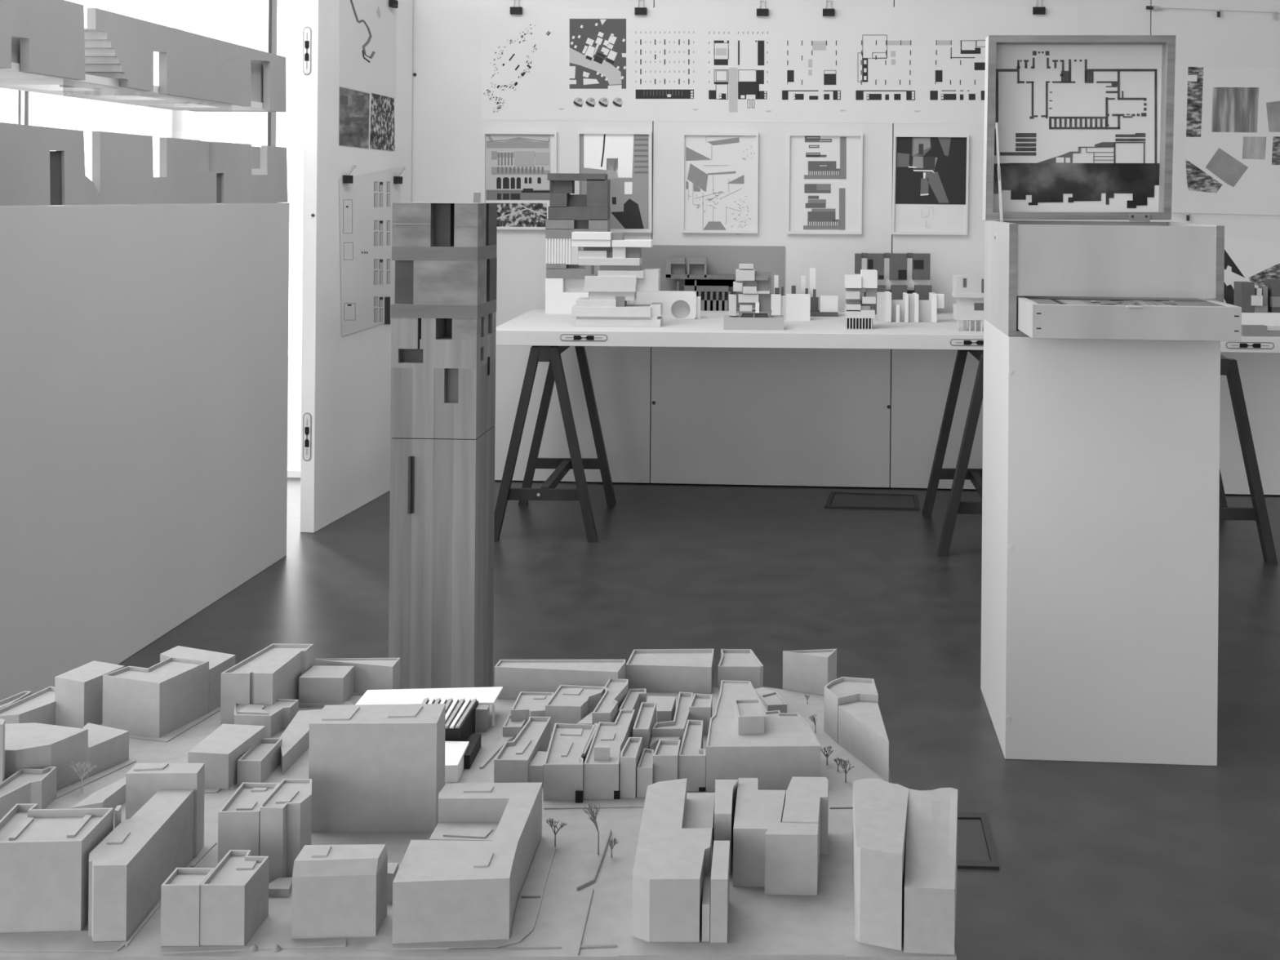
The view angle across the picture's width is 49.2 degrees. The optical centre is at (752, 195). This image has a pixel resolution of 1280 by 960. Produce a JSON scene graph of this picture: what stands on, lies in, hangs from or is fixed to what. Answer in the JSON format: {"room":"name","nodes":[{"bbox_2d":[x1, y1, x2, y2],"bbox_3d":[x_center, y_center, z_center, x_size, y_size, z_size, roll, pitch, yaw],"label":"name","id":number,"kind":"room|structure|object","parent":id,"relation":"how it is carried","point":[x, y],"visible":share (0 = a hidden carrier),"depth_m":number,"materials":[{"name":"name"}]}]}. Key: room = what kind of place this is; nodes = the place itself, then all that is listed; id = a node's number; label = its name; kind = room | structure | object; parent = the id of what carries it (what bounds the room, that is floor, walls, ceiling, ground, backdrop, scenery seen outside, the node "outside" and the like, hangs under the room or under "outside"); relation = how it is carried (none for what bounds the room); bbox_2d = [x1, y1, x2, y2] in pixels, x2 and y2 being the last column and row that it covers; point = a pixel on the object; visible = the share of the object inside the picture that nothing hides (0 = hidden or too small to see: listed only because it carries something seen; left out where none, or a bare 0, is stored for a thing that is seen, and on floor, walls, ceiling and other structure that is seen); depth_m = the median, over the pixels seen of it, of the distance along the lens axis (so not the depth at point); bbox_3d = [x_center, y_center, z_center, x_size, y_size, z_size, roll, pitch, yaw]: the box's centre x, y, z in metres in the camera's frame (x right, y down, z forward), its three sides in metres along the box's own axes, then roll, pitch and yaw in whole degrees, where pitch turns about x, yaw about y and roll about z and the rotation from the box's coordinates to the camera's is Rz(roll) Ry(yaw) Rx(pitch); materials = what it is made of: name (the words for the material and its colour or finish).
{"room":"design studio","nodes":[
{"label":"design studio","id":0,"kind":"room"},
{"bbox_2d":[118,355,1279,959],"bbox_3d":[-1.011,1.341,2.000,16.000,0.100,18.000,0,0,0],"label":"floor","id":1,"kind":"structure","parent":0,"point":[1097,860],"depth_m":4.06,"materials":[{"name":"grey concrete"}]},
{"bbox_2d":[0,202,289,700],"bbox_3d":[-2.000,0.653,3.992,0.560,1.260,1.980,0,0,4],"label":"plinth","id":2,"kind":"object","parent":1,"relation":"on","point":[144,348],"visible":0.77,"depth_m":3.87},
{"bbox_2d":[0,0,288,205],"bbox_3d":[-1.918,-0.247,3.910,0.400,0.539,2.134,0,0,4],"label":"model","id":3,"kind":"object","parent":2,"relation":"on","point":[46,46],"visible":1,"depth_m":3.88},
{"bbox_2d":[300,0,413,533],"bbox_3d":[-1.632,0.186,5.787,0.060,2.200,0.995,0,0,7],"label":"partition panel","id":4,"kind":"object","parent":1,"relation":"on","point":[346,380],"visible":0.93,"depth_m":5.45,"materials":[{"name":"white paint"}]},
{"bbox_2d":[339,86,369,148],"bbox_3d":[-1.613,-0.313,5.638,0.001,0.234,0.300,0,0,7],"label":"print","id":5,"kind":"object","parent":4,"relation":"attached to","point":[354,105],"visible":1,"depth_m":5.63,"materials":[{"name":"grey paper"}]},
{"bbox_2d":[339,0,395,97],"bbox_3d":[-1.594,-0.668,5.781,0.001,0.484,0.608,0,0,7],"label":"map sheet","id":6,"kind":"object","parent":4,"relation":"attached to","point":[367,28],"visible":1,"depth_m":5.77,"materials":[{"name":"white paper"}]},
{"bbox_2d":[388,0,398,8],"bbox_3d":[-1.542,-0.850,6.008,0.039,0.072,0.054,0,0,7],"label":"binder clip","id":7,"kind":"object","parent":6,"relation":"attached to","point":[393,3],"visible":1,"depth_m":5.99,"materials":[{"name":"black metal"}]},
{"bbox_2d":[339,167,400,336],"bbox_3d":[-1.595,0.218,5.820,0.001,0.686,0.663,0,0,7],"label":"sheet","id":8,"kind":"object","parent":4,"relation":"attached to","point":[367,268],"visible":0.99,"depth_m":5.78,"materials":[{"name":"white paper"}]},
{"bbox_2d":[342,164,356,183],"bbox_3d":[-1.605,-0.085,5.546,0.039,0.072,0.054,0,0,7],"label":"binder clip","id":9,"kind":"object","parent":8,"relation":"attached to","point":[348,179],"visible":1,"depth_m":5.53,"materials":[{"name":"black metal"}]},
{"bbox_2d":[393,167,405,183],"bbox_3d":[-1.540,-0.088,6.078,0.039,0.072,0.054,0,0,7],"label":"binder clip","id":10,"kind":"object","parent":8,"relation":"attached to","point":[397,180],"visible":1,"depth_m":6.06,"materials":[{"name":"black metal"}]},
{"bbox_2d":[369,93,395,151],"bbox_3d":[-1.578,-0.312,5.933,0.001,0.234,0.274,0,0,7],"label":"print","id":11,"kind":"object","parent":4,"relation":"attached to","point":[382,111],"visible":1,"depth_m":5.93},
{"bbox_2d":[388,202,497,688],"bbox_3d":[-0.754,0.656,3.395,0.215,1.276,0.219,0,0,0],"label":"tower","id":12,"kind":"object","parent":1,"relation":"on","point":[443,313],"visible":0.97,"depth_m":3.30,"materials":[{"name":"grey"}]},
{"bbox_2d":[0,643,957,959],"bbox_3d":[-0.614,1.009,2.078,1.757,0.572,0.996,0,0,0],"label":"model","id":13,"kind":"object","parent":1,"relation":"on","point":[193,804],"visible":1,"depth_m":1.83},
{"bbox_2d":[493,346,616,542],"bbox_3d":[-0.776,0.928,5.518,0.413,0.731,0.669,0,0,0],"label":"trestle","id":14,"kind":"object","parent":1,"relation":"on","point":[547,491],"visible":0.84,"depth_m":5.21,"materials":[{"name":"black wood"}]},
{"bbox_2d":[495,309,983,350],"bbox_3d":[0.101,0.539,5.649,2.163,0.057,0.986,0,0,0],"label":"tabletop","id":15,"kind":"object","parent":14,"relation":"on","point":[534,327],"visible":0.66,"depth_m":5.17,"materials":[{"name":"grey wood"}]},
{"bbox_2d":[545,173,610,314],"bbox_3d":[-0.746,0.205,5.942,0.263,0.598,0.110,0,0,0],"label":"model","id":16,"kind":"object","parent":15,"relation":"on","point":[567,213],"visible":0.87,"depth_m":5.89},
{"bbox_2d":[571,231,662,327],"bbox_3d":[-0.524,0.324,5.413,0.344,0.363,0.150,0,0,0],"label":"model","id":17,"kind":"object","parent":15,"relation":"on","point":[620,275],"visible":1,"depth_m":5.35},
{"bbox_2d":[630,290,701,319],"bbox_3d":[-0.357,0.451,5.736,0.286,0.114,0.084,0,0,0],"label":"model","id":18,"kind":"object","parent":15,"relation":"on","point":[677,304],"visible":0.89,"depth_m":5.70},
{"bbox_2d":[666,257,734,311],"bbox_3d":[-0.230,0.390,6.157,0.305,0.235,0.050,0,0,0],"label":"model","id":19,"kind":"object","parent":15,"relation":"on","point":[714,291],"visible":0.79,"depth_m":6.13},
{"bbox_2d":[723,263,784,330],"bbox_3d":[0.007,0.387,5.335,0.229,0.247,0.130,0,0,0],"label":"model","id":20,"kind":"object","parent":15,"relation":"on","point":[756,292],"visible":1,"depth_m":5.29},
{"bbox_2d":[770,293,810,320],"bbox_3d":[0.157,0.460,5.724,0.160,0.104,0.080,0,0,0],"label":"model","id":21,"kind":"object","parent":15,"relation":"on","point":[793,307],"visible":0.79,"depth_m":5.68},
{"bbox_2d":[773,267,837,316],"bbox_3d":[0.220,0.411,5.930,0.286,0.202,0.100,0,0,0],"label":"model","id":22,"kind":"object","parent":15,"relation":"on","point":[828,304],"visible":0.59,"depth_m":5.89},
{"bbox_2d":[844,269,877,328],"bbox_3d":[0.420,0.401,5.383,0.122,0.224,0.090,0,0,0],"label":"model","id":23,"kind":"object","parent":15,"relation":"on","point":[859,313],"visible":1,"depth_m":5.35},
{"bbox_2d":[854,253,931,314],"bbox_3d":[0.612,0.382,6.041,0.333,0.266,0.042,0,0,0],"label":"model","id":24,"kind":"object","parent":15,"relation":"on","point":[898,282],"visible":0.77,"depth_m":6.02},
{"bbox_2d":[876,291,944,322],"bbox_3d":[0.649,0.455,5.683,0.273,0.121,0.090,0,0,0],"label":"model","id":25,"kind":"object","parent":15,"relation":"on","point":[910,308],"visible":1,"depth_m":5.68},
{"bbox_2d":[951,275,983,331],"bbox_3d":[0.840,0.413,5.337,0.133,0.209,0.105,0,0,0],"label":"model","id":26,"kind":"object","parent":15,"relation":"on","point":[967,290],"visible":0.84,"depth_m":5.29},
{"bbox_2d":[824,491,919,509],"bbox_3d":[0.511,1.301,5.926,0.396,0.006,0.286,0,0,5],"label":"floor hatch","id":27,"kind":"object","parent":1,"relation":"on","point":[842,500],"visible":1,"depth_m":5.92,"materials":[{"name":"grey metal"}]},
{"bbox_2d":[921,350,983,556],"bbox_3d":[0.890,0.942,5.360,0.429,0.731,0.684,0,0,0],"label":"trestle","id":28,"kind":"object","parent":1,"relation":"on","point":[955,507],"visible":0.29,"depth_m":5.05,"materials":[{"name":"black wood"}]},
{"bbox_2d":[956,812,999,869],"bbox_3d":[0.420,1.301,2.807,0.130,0.006,0.240,0,0,3],"label":"floor hatch","id":29,"kind":"object","parent":1,"relation":"on","point":[972,851],"visible":0.51,"depth_m":2.79,"materials":[{"name":"grey metal"}]},
{"bbox_2d":[980,319,1220,765],"bbox_3d":[0.840,0.818,3.432,0.490,0.979,0.463,0,0,3],"label":"plinth","id":30,"kind":"object","parent":1,"relation":"on","point":[1100,474],"visible":0.87,"depth_m":3.20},
{"bbox_2d":[982,35,1241,341],"bbox_3d":[0.850,-0.045,3.340,0.507,0.745,0.723,0,0,0],"label":"wooden box","id":31,"kind":"object","parent":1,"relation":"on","point":[1077,126],"visible":1,"depth_m":3.62,"materials":[{"name":"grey wood"}]},
{"bbox_2d":[994,51,1156,163],"bbox_3d":[0.855,-0.233,3.671,0.425,0.297,0.001,0,0,3],"label":"print","id":32,"kind":"object","parent":31,"relation":"on","point":[1051,107],"depth_m":3.67,"materials":[{"name":"white paper"}]},
{"bbox_2d":[993,163,1159,208],"bbox_3d":[0.857,-0.027,3.670,0.436,0.119,0.001,0,0,3],"label":"print","id":33,"kind":"object","parent":31,"relation":"attached to","point":[1024,185],"depth_m":3.67},
{"bbox_2d":[1022,295,1223,306],"bbox_3d":[0.837,0.245,3.188,0.419,0.009,0.353,0,0,3],"label":"print","id":34,"kind":"object","parent":31,"relation":"attached to","point":[1027,300],"depth_m":3.17},
{"bbox_2d":[1218,354,1277,564],"bbox_3d":[1.730,0.949,5.390,0.408,0.731,0.922,0,0,7],"label":"trestle","id":35,"kind":"object","parent":1,"relation":"on","point":[1228,366],"visible":0.2,"depth_m":4.96,"materials":[{"name":"black wood"}]},
{"bbox_2d":[1220,325,1279,353],"bbox_3d":[2.450,0.559,5.582,1.923,0.057,0.921,0,0,2],"label":"table","id":36,"kind":"object","parent":35,"relation":"on","point":[1248,344],"visible":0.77,"depth_m":5.15,"materials":[{"name":"grey wood"}]},
{"bbox_2d":[1233,278,1279,325],"bbox_3d":[2.112,0.436,5.705,0.275,0.185,0.160,0,0,0],"label":"model","id":37,"kind":"object","parent":36,"relation":"on","point":[1260,305],"visible":0.93,"depth_m":5.63},
{"bbox_2d":[1241,324,1279,336],"bbox_3d":[1.949,0.507,5.215,0.232,0.039,0.050,0,0,0],"label":"model","id":38,"kind":"object","parent":36,"relation":"on","point":[1246,330],"visible":0.84,"depth_m":5.19},
{"bbox_2d":[411,0,1279,494],"bbox_3d":[1.354,-0.389,6.187,6.508,3.400,0.095,0,0,3],"label":"wall","id":39,"kind":"structure","parent":0,"point":[772,416],"depth_m":6.20,"materials":[{"name":"grey paint"}]},
{"bbox_2d":[17,0,300,477],"bbox_3d":[-3.213,-0.427,6.403,2.636,3.400,0.060,0,0,3],"label":"window","id":40,"kind":"structure","parent":39,"relation":"in","point":[178,5],"depth_m":6.34,"materials":[{"name":"grey"}]},
{"bbox_2d":[473,192,480,202],"bbox_3d":[-1.243,0.012,6.272,0.034,0.050,0.002,0,0,3],"label":"label card","id":41,"kind":"object","parent":39,"relation":"attached to","point":[477,196],"visible":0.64,"depth_m":6.27,"materials":[{"name":"grey paper"}]},
{"bbox_2d":[482,131,557,229],"bbox_3d":[-1.046,-0.068,6.253,0.338,0.442,0.020,0,0,3],"label":"framed picture","id":42,"kind":"object","parent":39,"relation":"attached to","point":[517,165],"visible":0.86,"depth_m":6.25,"materials":[{"name":"white paper"}]},
{"bbox_2d":[485,134,550,199],"bbox_3d":[-1.054,-0.127,6.256,0.295,0.297,0.001,0,0,3],"label":"print","id":43,"kind":"object","parent":42,"relation":"on","point":[517,166],"depth_m":6.26,"materials":[{"name":"grey paper"}]},
{"bbox_2d":[497,203,546,226],"bbox_3d":[-1.050,0.090,6.256,0.253,0.116,0.001,0,0,3],"label":"print","id":44,"kind":"object","parent":42,"relation":"attached to","point":[508,215],"depth_m":6.26,"materials":[{"name":"grey paper"}]},
{"bbox_2d":[577,131,652,232],"bbox_3d":[-0.617,-0.061,6.231,0.339,0.453,0.020,0,0,3],"label":"framed picture","id":45,"kind":"object","parent":39,"relation":"attached to","point":[625,157],"visible":0.91,"depth_m":6.23,"materials":[{"name":"white paper"}]},
{"bbox_2d":[641,244,784,306],"bbox_3d":[-0.178,0.362,6.216,0.646,0.277,0.006,0,0,3],"label":"board","id":46,"kind":"object","parent":39,"relation":"attached to","point":[721,260],"visible":0.29,"depth_m":6.21,"materials":[{"name":"grey cardboard"}]},
{"bbox_2d":[681,132,758,235],"bbox_3d":[-0.143,-0.052,6.207,0.341,0.458,0.020,0,0,3],"label":"framed picture","id":47,"kind":"object","parent":39,"relation":"attached to","point":[720,189],"visible":1,"depth_m":6.21,"materials":[{"name":"white paper"}]},
{"bbox_2d":[481,6,1078,124],"bbox_3d":[0.110,-0.586,6.205,2.668,0.524,0.002,0,0,3],"label":"strip","id":48,"kind":"object","parent":39,"relation":"attached to","point":[877,64],"visible":1,"depth_m":6.21,"materials":[{"name":"white paper"}]},
{"bbox_2d":[510,0,522,14],"bbox_3d":[-1.063,-0.852,6.253,0.053,0.070,0.021,0,0,3],"label":"binder clip","id":49,"kind":"object","parent":48,"relation":"attached to","point":[513,10],"visible":1,"depth_m":6.25,"materials":[{"name":"black metal"}]},
{"bbox_2d":[634,0,647,14],"bbox_3d":[-0.499,-0.846,6.224,0.053,0.070,0.021,0,0,3],"label":"binder clip","id":50,"kind":"object","parent":48,"relation":"attached to","point":[638,11],"visible":1,"depth_m":6.22,"materials":[{"name":"black metal"}]},
{"bbox_2d":[756,0,768,16],"bbox_3d":[0.046,-0.837,6.197,0.053,0.070,0.021,0,0,3],"label":"binder clip","id":51,"kind":"object","parent":48,"relation":"attached to","point":[760,12],"visible":1,"depth_m":6.19,"materials":[{"name":"black metal"}]},
{"bbox_2d":[822,0,834,16],"bbox_3d":[0.340,-0.835,6.182,0.053,0.070,0.021,0,0,3],"label":"binder clip","id":52,"kind":"object","parent":48,"relation":"attached to","point":[826,12],"visible":1,"depth_m":6.17,"materials":[{"name":"black metal"}]},
{"bbox_2d":[1032,0,1045,14],"bbox_3d":[1.267,-0.836,6.135,0.053,0.070,0.021,0,0,3],"label":"binder clip","id":53,"kind":"object","parent":48,"relation":"attached to","point":[1036,10],"visible":1,"depth_m":6.13,"materials":[{"name":"black metal"}]},
{"bbox_2d":[786,133,862,234],"bbox_3d":[0.323,-0.053,6.184,0.334,0.450,0.020,0,0,3],"label":"framed picture","id":54,"kind":"object","parent":39,"relation":"attached to","point":[825,170],"visible":1,"depth_m":6.19,"materials":[{"name":"white paper"}]},
{"bbox_2d":[803,136,846,230],"bbox_3d":[0.324,-0.056,6.187,0.189,0.418,0.001,0,0,3],"label":"print","id":55,"kind":"object","parent":54,"relation":"attached to","point":[824,157],"depth_m":6.19,"materials":[{"name":"grey paper"}]},
{"bbox_2d":[891,133,968,235],"bbox_3d":[0.790,-0.049,6.160,0.336,0.445,0.020,0,0,3],"label":"framed picture","id":56,"kind":"object","parent":39,"relation":"attached to","point":[930,182],"visible":1,"depth_m":6.16,"materials":[{"name":"white"}]},
{"bbox_2d":[1146,5,1279,13],"bbox_3d":[2.169,-0.811,6.095,0.872,0.045,0.024,0,0,2],"label":"wire","id":57,"kind":"object","parent":39,"relation":"attached to","point":[1148,7],"visible":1,"depth_m":6.10,"materials":[{"name":"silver metal"}]},
{"bbox_2d":[1217,8,1220,17],"bbox_3d":[2.047,-0.801,6.096,0.012,0.036,0.010,0,0,0],"label":"clip","id":58,"kind":"object","parent":57,"relation":"attached to","point":[1218,11],"visible":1,"depth_m":6.09,"materials":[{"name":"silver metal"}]},
{"bbox_2d":[1272,11,1275,19],"bbox_3d":[2.287,-0.790,6.084,0.012,0.036,0.010,0,0,0],"label":"clip","id":59,"kind":"object","parent":57,"relation":"attached to","point":[1273,13],"visible":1,"depth_m":6.08,"materials":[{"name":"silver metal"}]},
{"bbox_2d":[1172,212,1279,216],"bbox_3d":[2.226,0.086,6.087,0.758,0.016,0.003,0,0,3],"label":"wire","id":60,"kind":"object","parent":39,"relation":"attached to","point":[1172,212],"visible":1,"depth_m":6.09,"materials":[{"name":"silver metal"}]},
{"bbox_2d":[1186,212,1189,221],"bbox_3d":[1.915,0.093,6.103,0.012,0.036,0.010,0,0,0],"label":"clip","id":61,"kind":"object","parent":60,"relation":"attached to","point":[1188,213],"visible":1,"depth_m":6.10,"materials":[{"name":"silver metal"}]},
{"bbox_2d":[1185,66,1279,195],"bbox_3d":[2.198,-0.281,6.099,0.590,0.568,0.001,0,0,3],"label":"sheet","id":62,"kind":"object","parent":39,"relation":"attached to","point":[1233,113],"visible":1,"depth_m":6.10,"materials":[{"name":"white paper"}]},
{"bbox_2d":[1223,235,1279,305],"bbox_3d":[2.222,0.340,6.098,0.406,0.367,0.001,0,0,3],"label":"sheet","id":63,"kind":"object","parent":39,"relation":"attached to","point":[1246,260],"visible":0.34,"depth_m":6.10,"materials":[{"name":"white paper"}]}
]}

